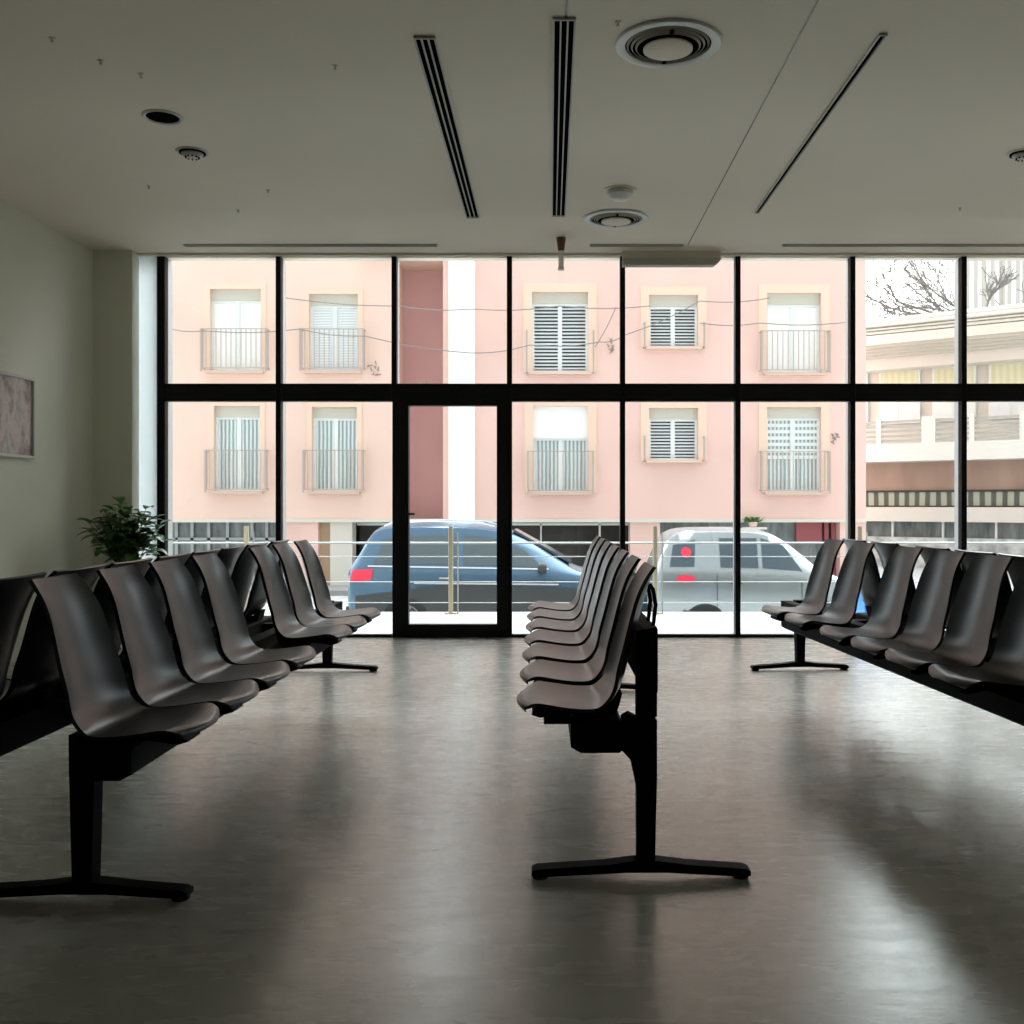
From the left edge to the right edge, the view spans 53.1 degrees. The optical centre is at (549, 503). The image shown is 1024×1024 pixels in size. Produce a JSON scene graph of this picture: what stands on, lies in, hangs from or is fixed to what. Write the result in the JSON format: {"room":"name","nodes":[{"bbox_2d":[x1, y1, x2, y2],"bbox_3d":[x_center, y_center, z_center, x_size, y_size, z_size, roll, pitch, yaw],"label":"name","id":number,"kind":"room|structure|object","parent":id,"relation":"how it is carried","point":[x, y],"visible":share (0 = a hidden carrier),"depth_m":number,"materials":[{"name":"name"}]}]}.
{"room":"waiting room","nodes":[
{"label":"waiting room","id":0,"kind":"room"},
{"bbox_2d":[0,199,92,663],"bbox_3d":[-3.790,-0.470,2.550,0.300,3.100,12.100,0,0,0],"label":"wall","id":1,"kind":"structure","parent":0,"point":[46,275],"depth_m":7.39,"materials":[{"name":"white paint"}]},
{"bbox_2d":[0,370,35,458],"bbox_3d":[-3.626,-0.598,6.720,0.028,0.565,0.940,0,0,0],"label":"framed picture","id":2,"kind":"object","parent":1,"relation":"attached to","point":[17,392],"visible":1,"depth_m":6.97,"materials":[{"name":"pink paper"}]},
{"bbox_2d":[93,250,138,590],"bbox_3d":[-3.483,-0.470,8.220,0.313,3.100,0.140,0,0,0],"label":"wall","id":3,"kind":"structure","parent":1,"relation":"attached to","point":[115,272],"depth_m":8.15,"materials":[{"name":"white paint"}]},
{"bbox_2d":[137,253,1023,260],"bbox_3d":[1.405,-2.138,8.345,10.690,0.265,0.190,0,0,0],"label":"trim","id":4,"kind":"structure","parent":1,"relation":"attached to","point":[171,256],"depth_m":8.26,"materials":[{"name":"paint"}]},
{"bbox_2d":[139,256,156,561],"bbox_3d":[-3.410,-0.470,8.310,0.460,3.100,0.040,0,0,0],"label":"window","id":5,"kind":"structure","parent":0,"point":[147,264],"depth_m":8.29,"materials":[{"name":"white glass"}]},
{"bbox_2d":[391,256,506,400],"bbox_3d":[-0.817,-1.419,8.383,0.934,1.172,0.185,0,0,0],"label":"window","id":6,"kind":"structure","parent":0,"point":[399,392],"depth_m":8.29,"materials":[{"name":"black metal"}]},
{"bbox_2d":[0,637,1023,1023],"bbox_3d":[1.405,1.180,2.460,10.690,0.200,11.920,0,0,0],"label":"floor","id":7,"kind":"structure","parent":0,"point":[354,846],"depth_m":3.13,"materials":[{"name":"concrete"}]},
{"bbox_2d":[75,496,177,575],"bbox_3d":[-3.154,0.512,7.705,0.749,1.135,0.536,0,0,0],"label":"potted plant","id":8,"kind":"object","parent":7,"relation":"on","point":[130,542],"visible":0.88,"depth_m":7.62,"materials":[{"name":"green plant"}]},
{"bbox_2d":[0,539,380,901],"bbox_3d":[-1.385,0.637,4.615,0.958,0.887,4.110,0,0,0],"label":"bench","id":9,"kind":"object","parent":7,"relation":"on","point":[139,665],"visible":1,"depth_m":3.09,"materials":[{"name":"black plastic"}]},
{"bbox_2d":[157,256,275,556],"bbox_3d":[-2.704,-0.463,8.383,0.963,3.085,0.185,0,0,0],"label":"window","id":10,"kind":"structure","parent":7,"relation":"on","point":[168,392],"depth_m":8.29,"materials":[{"name":"black metal"}]},
{"bbox_2d":[276,256,391,636],"bbox_3d":[-1.753,-0.463,8.383,0.938,3.085,0.185,0,0,0],"label":"window","id":11,"kind":"structure","parent":7,"relation":"on","point":[285,392],"depth_m":8.29,"materials":[{"name":"black metal"}]},
{"bbox_2d":[392,401,506,637],"bbox_3d":[-0.812,0.124,8.296,0.926,1.913,0.149,0,0,0],"label":"door","id":12,"kind":"structure","parent":7,"relation":"on","point":[402,627],"depth_m":8.28,"materials":[{"name":"black metal"}]},
{"bbox_2d":[507,256,619,636],"bbox_3d":[0.110,-0.463,8.383,0.918,3.085,0.185,0,0,0],"label":"window","id":13,"kind":"structure","parent":7,"relation":"on","point":[515,392],"depth_m":8.29,"materials":[{"name":"black metal"}]},
{"bbox_2d":[517,535,750,879],"bbox_3d":[0.226,0.630,4.468,0.676,0.900,3.190,0,0,-1],"label":"bench","id":14,"kind":"object","parent":7,"relation":"on","point":[582,649],"visible":1,"depth_m":3.01,"materials":[{"name":"black plastic"}]},
{"bbox_2d":[620,256,735,636],"bbox_3d":[1.036,-0.463,8.383,0.934,3.085,0.185,0,0,0],"label":"window","id":15,"kind":"structure","parent":7,"relation":"on","point":[628,392],"depth_m":8.29,"materials":[{"name":"black metal"}]},
{"bbox_2d":[733,256,850,636],"bbox_3d":[1.968,-0.463,8.383,0.930,3.085,0.185,0,0,0],"label":"window","id":16,"kind":"structure","parent":7,"relation":"on","point":[744,392],"depth_m":8.29,"materials":[{"name":"black metal"}]},
{"bbox_2d":[750,538,1023,725],"bbox_3d":[1.680,0.637,4.736,0.895,0.887,3.970,0,0,-4],"label":"bench","id":17,"kind":"object","parent":7,"relation":"on","point":[978,660],"visible":1,"depth_m":4.25,"materials":[{"name":"black plastic"}]},
{"bbox_2d":[845,256,961,618],"bbox_3d":[2.884,-0.463,8.383,0.902,3.085,0.185,0,0,0],"label":"window","id":18,"kind":"structure","parent":7,"relation":"on","point":[859,392],"depth_m":8.29,"materials":[{"name":"black metal"}]},
{"bbox_2d":[954,256,1023,576],"bbox_3d":[3.802,-0.463,8.383,0.934,3.085,0.185,0,0,0],"label":"window","id":19,"kind":"structure","parent":7,"relation":"on","point":[970,392],"depth_m":8.29,"materials":[{"name":"black metal"}]},
{"bbox_2d":[0,0,1023,252],"bbox_3d":[1.405,-2.145,2.375,10.690,0.250,11.750,0,0,0],"label":"ceiling","id":20,"kind":"structure","parent":0,"point":[355,153],"depth_m":5.51,"materials":[{"name":"paint"}]},
{"bbox_2d":[141,109,183,124],"bbox_3d":[-2.020,-2.015,5.340,0.210,0.010,0.210,0,0,0],"label":"recessed light","id":21,"kind":"object","parent":20,"relation":"in","point":[158,116],"visible":1,"depth_m":5.33,"materials":[{"name":"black metal"}]},
{"bbox_2d":[175,146,208,160],"bbox_3d":[-2.050,-2.001,5.870,0.184,0.038,0.184,0,0,0],"label":"ceiling detector","id":22,"kind":"object","parent":20,"relation":"attached to","point":[190,152],"visible":1,"depth_m":5.83,"materials":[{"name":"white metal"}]},
{"bbox_2d":[183,244,436,246],"bbox_3d":[-1.865,-2.014,7.980,1.970,0.012,0.040,0,0,0],"label":"ceiling vent","id":23,"kind":"object","parent":20,"relation":"in","point":[185,245],"visible":1,"depth_m":7.96,"materials":[{"name":"black metal"}]},
{"bbox_2d":[413,36,479,217],"bbox_3d":[-0.542,-2.014,5.810,0.095,0.012,2.780,0,0,0],"label":"ceiling vent","id":24,"kind":"object","parent":20,"relation":"in","point":[427,49],"visible":1,"depth_m":5.32,"materials":[{"name":"black metal"}]},
{"bbox_2d":[556,237,565,270],"bbox_3d":[0.084,-1.897,7.770,0.072,0.245,0.072,0,0,0],"label":"tube","id":25,"kind":"object","parent":20,"relation":"hanging from","point":[560,240],"visible":1,"depth_m":7.75,"materials":[{"name":"brown"}]},
{"bbox_2d":[552,17,575,216],"bbox_3d":[0.060,-2.014,5.705,0.096,0.012,2.910,0,0,0],"label":"ceiling vent","id":26,"kind":"object","parent":20,"relation":"in","point":[564,28],"visible":1,"depth_m":5.16,"materials":[{"name":"black metal"}]},
{"bbox_2d":[565,0,567,17],"bbox_3d":[0.067,-2.019,2.625,0.010,0.002,3.250,0,0,0],"label":"trim","id":27,"kind":"structure","parent":20,"relation":"attached to","point":[566,1],"depth_m":4.17,"materials":[{"name":"grey metal"}]},
{"bbox_2d":[584,209,647,227],"bbox_3d":[0.466,-2.003,7.230,0.456,0.034,0.456,0,0,0],"label":"ceiling vent","id":28,"kind":"object","parent":20,"relation":"in","point":[606,218],"visible":1,"depth_m":7.17,"materials":[{"name":"white metal"}]},
{"bbox_2d":[603,185,636,201],"bbox_3d":[0.450,-1.985,6.590,0.220,0.068,0.220,0,0,0],"label":"sensor","id":29,"kind":"object","parent":20,"relation":"attached to","point":[617,193],"visible":1,"depth_m":6.54,"materials":[{"name":"paint"}]},
{"bbox_2d":[590,244,683,246],"bbox_3d":[0.675,-2.014,7.980,0.730,0.012,0.040,0,0,0],"label":"ceiling vent","id":30,"kind":"object","parent":20,"relation":"in","point":[591,245],"visible":1,"depth_m":7.96,"materials":[{"name":"black metal"}]},
{"bbox_2d":[614,18,721,67],"bbox_3d":[0.517,-2.003,4.490,0.470,0.034,0.470,0,0,0],"label":"ceiling vent","id":31,"kind":"object","parent":20,"relation":"in","point":[665,42],"visible":1,"depth_m":4.45,"materials":[{"name":"white metal"}]},
{"bbox_2d":[622,251,721,266],"bbox_3d":[0.975,-1.962,8.203,0.790,0.115,0.085,0,0,0],"label":"box","id":32,"kind":"object","parent":20,"relation":"attached to","point":[629,258],"visible":1,"depth_m":8.17,"materials":[{"name":"grey paint"}]},
{"bbox_2d":[688,0,818,244],"bbox_3d":[1.075,-2.019,4.490,0.007,0.002,6.980,0,0,0],"label":"trim","id":33,"kind":"structure","parent":20,"relation":"attached to","point":[817,0],"depth_m":5.16,"materials":[{"name":"grey metal"}]},
{"bbox_2d":[754,33,887,213],"bbox_3d":[1.429,-2.014,5.735,0.035,0.012,2.690,0,0,0],"label":"ceiling vent","id":34,"kind":"object","parent":20,"relation":"in","point":[880,38],"visible":1,"depth_m":5.27,"materials":[{"name":"black metal"}]},
{"bbox_2d":[782,244,1023,246],"bbox_3d":[3.505,-2.014,7.980,3.390,0.012,0.040,0,0,0],"label":"ceiling vent","id":35,"kind":"object","parent":20,"relation":"in","point":[783,245],"visible":1,"depth_m":7.96,"materials":[{"name":"black metal"}]},
{"bbox_2d":[1006,148,1023,161],"bbox_3d":[2.720,-2.001,5.890,0.180,0.038,0.180,0,0,0],"label":"ceiling detector","id":36,"kind":"object","parent":20,"relation":"attached to","point":[1017,155],"visible":1,"depth_m":5.87,"materials":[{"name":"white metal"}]},
{"bbox_2d":[903,261,1023,315],"bbox_3d":[25.400,-9.090,51.940,12.200,22.000,8.120,0,0,0],"label":"tower building","id":37,"kind":"structure","parent":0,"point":[1008,294],"depth_m":48.01,"materials":[{"name":"beige"}]},
{"label":"outside","id":38,"kind":"structure","parent":0,"visible":0},
{"bbox_2d":[262,596,347,611],"bbox_3d":[10.000,2.155,16.450,100.000,0.250,12.300,0,0,0],"label":"street","id":39,"kind":"structure","parent":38,"point":[335,598],"depth_m":21.54,"materials":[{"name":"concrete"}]},
{"bbox_2d":[346,519,647,611],"bbox_3d":[-0.789,1.176,15.880,4.470,1.869,2.120,0,0,0],"label":"estate car","id":40,"kind":"object","parent":39,"relation":"on","point":[363,568],"visible":0.47,"depth_m":15.02,"materials":[{"name":"blue paint"}]},
{"bbox_2d":[350,569,372,580],"bbox_3d":[-2.770,1.050,15.023,0.358,0.200,0.068,0,0,11],"label":"tail light","id":41,"kind":"object","parent":40,"relation":"attached to","point":[355,574],"depth_m":15.00,"materials":[{"name":"red plastic"}]},
{"bbox_2d":[537,561,546,574],"bbox_3d":[-0.114,0.930,14.920,0.140,0.200,0.200,0,0,0],"label":"mirror","id":42,"kind":"object","parent":40,"relation":"attached to","point":[541,566],"depth_m":14.86,"materials":[{"name":"grey mirror"}]},
{"bbox_2d":[646,527,837,611],"bbox_3d":[2.921,1.228,15.330,2.920,1.764,1.736,0,0,0],"label":"hatchback car","id":43,"kind":"object","parent":39,"relation":"on","point":[674,568],"visible":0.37,"depth_m":14.53,"materials":[{"name":"silver metal"}]},
{"bbox_2d":[676,575,694,582],"bbox_3d":[1.921,1.060,14.501,0.261,0.110,0.023,0,0,2],"label":"tail light","id":44,"kind":"object","parent":43,"relation":"attached to","point":[678,577],"depth_m":14.49,"materials":[{"name":"red plastic"}]},
{"bbox_2d":[681,547,690,557],"bbox_3d":[1.941,0.690,14.617,0.143,0.150,0.080,0,0,0],"label":"tail light","id":45,"kind":"object","parent":43,"relation":"attached to","point":[685,551],"depth_m":14.61,"materials":[{"name":"red plastic"}]},
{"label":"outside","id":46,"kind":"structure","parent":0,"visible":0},
{"bbox_2d":[252,613,945,632],"bbox_3d":[1.000,1.208,9.310,30.000,0.245,1.780,0,0,0],"label":"terrace","id":47,"kind":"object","parent":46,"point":[665,622],"visible":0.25,"depth_m":9.46,"materials":[{"name":"white concrete"}]},
{"bbox_2d":[173,526,1023,613],"bbox_3d":[0.200,0.652,10.120,14.600,0.865,0.100,0,0,0],"label":"terrace railing","id":48,"kind":"object","parent":47,"relation":"on","point":[655,542],"visible":0.44,"depth_m":10.11,"materials":[{"name":"silver metal"}]},
{"bbox_2d":[856,575,881,612],"bbox_3d":[2.947,0.868,9.200,0.380,0.435,0.310,0,0,0],"label":"tub","id":49,"kind":"object","parent":47,"relation":"on","point":[861,607],"visible":0.02,"depth_m":9.16,"materials":[{"name":"blue plastic"}]},
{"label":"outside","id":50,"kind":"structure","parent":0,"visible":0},
{"bbox_2d":[249,566,1012,595],"bbox_3d":[10.000,2.095,46.300,100.000,0.370,47.400,0,0,0],"label":"pavement","id":51,"kind":"structure","parent":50,"point":[335,590],"depth_m":23.71,"materials":[{"name":"grey concrete"}]},
{"bbox_2d":[172,261,866,584],"bbox_3d":[-3.047,-5.005,26.825,20.906,13.830,6.350,0,0,0],"label":"apartment building","id":52,"kind":"structure","parent":51,"relation":"on","point":[566,455],"depth_m":24.00,"materials":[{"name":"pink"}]},
{"bbox_2d":[286,297,649,310],"bbox_3d":[-1.961,-4.622,23.620,8.537,0.326,0.024,0,0,0],"label":"cable","id":53,"kind":"object","parent":52,"relation":"attached to","point":[286,297],"visible":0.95,"depth_m":23.61,"materials":[{"name":"silver metal"}]},
{"bbox_2d":[173,298,769,352],"bbox_3d":[-1.961,-4.117,23.620,14.075,1.289,0.024,0,0,0],"label":"cable","id":54,"kind":"object","parent":52,"relation":"attached to","point":[764,298],"visible":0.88,"depth_m":23.61,"materials":[{"name":"silver metal"}]},
{"bbox_2d":[595,307,615,346],"bbox_3d":[1.290,-4.113,23.800,0.506,0.940,0.024,0,0,0],"label":"cable","id":55,"kind":"object","parent":52,"relation":"attached to","point":[615,307],"visible":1,"depth_m":23.79,"materials":[{"name":"silver metal"}]},
{"bbox_2d":[743,516,764,526],"bbox_3d":[4.718,0.408,23.803,0.650,0.245,0.271,0,0,0],"label":"plant","id":56,"kind":"object","parent":52,"relation":"on","point":[749,520],"visible":0.98,"depth_m":23.75,"materials":[{"name":"green plant"}]},
{"bbox_2d":[700,322,844,325],"bbox_3d":[5.190,-4.157,23.620,3.462,0.104,0.024,0,0,0],"label":"cable","id":57,"kind":"object","parent":52,"relation":"attached to","point":[840,322],"visible":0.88,"depth_m":23.61,"materials":[{"name":"silver metal"}]},
{"bbox_2d":[866,303,1023,567],"bbox_3d":[16.130,-2.186,31.810,13.585,8.191,8.800,0,0,36],"label":"building","id":58,"kind":"structure","parent":51,"relation":"on","point":[910,445],"depth_m":30.50,"materials":[{"name":"paint"}]},
{"bbox_2d":[866,261,1023,319],"bbox_3d":[16.093,-5.054,41.480,15.245,13.947,5.567,0,0,3],"label":"bare tree","id":59,"kind":"object","parent":51,"relation":"on","point":[989,291],"visible":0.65,"depth_m":40.78,"materials":[{"name":"grey plant"}]},
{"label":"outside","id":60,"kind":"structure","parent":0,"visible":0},
{"bbox_2d":[265,612,763,612],"bbox_3d":[1.000,1.633,10.250,30.000,1.095,0.100,0,0,0],"label":"wall","id":61,"kind":"structure","parent":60,"point":[265,612],"depth_m":10.24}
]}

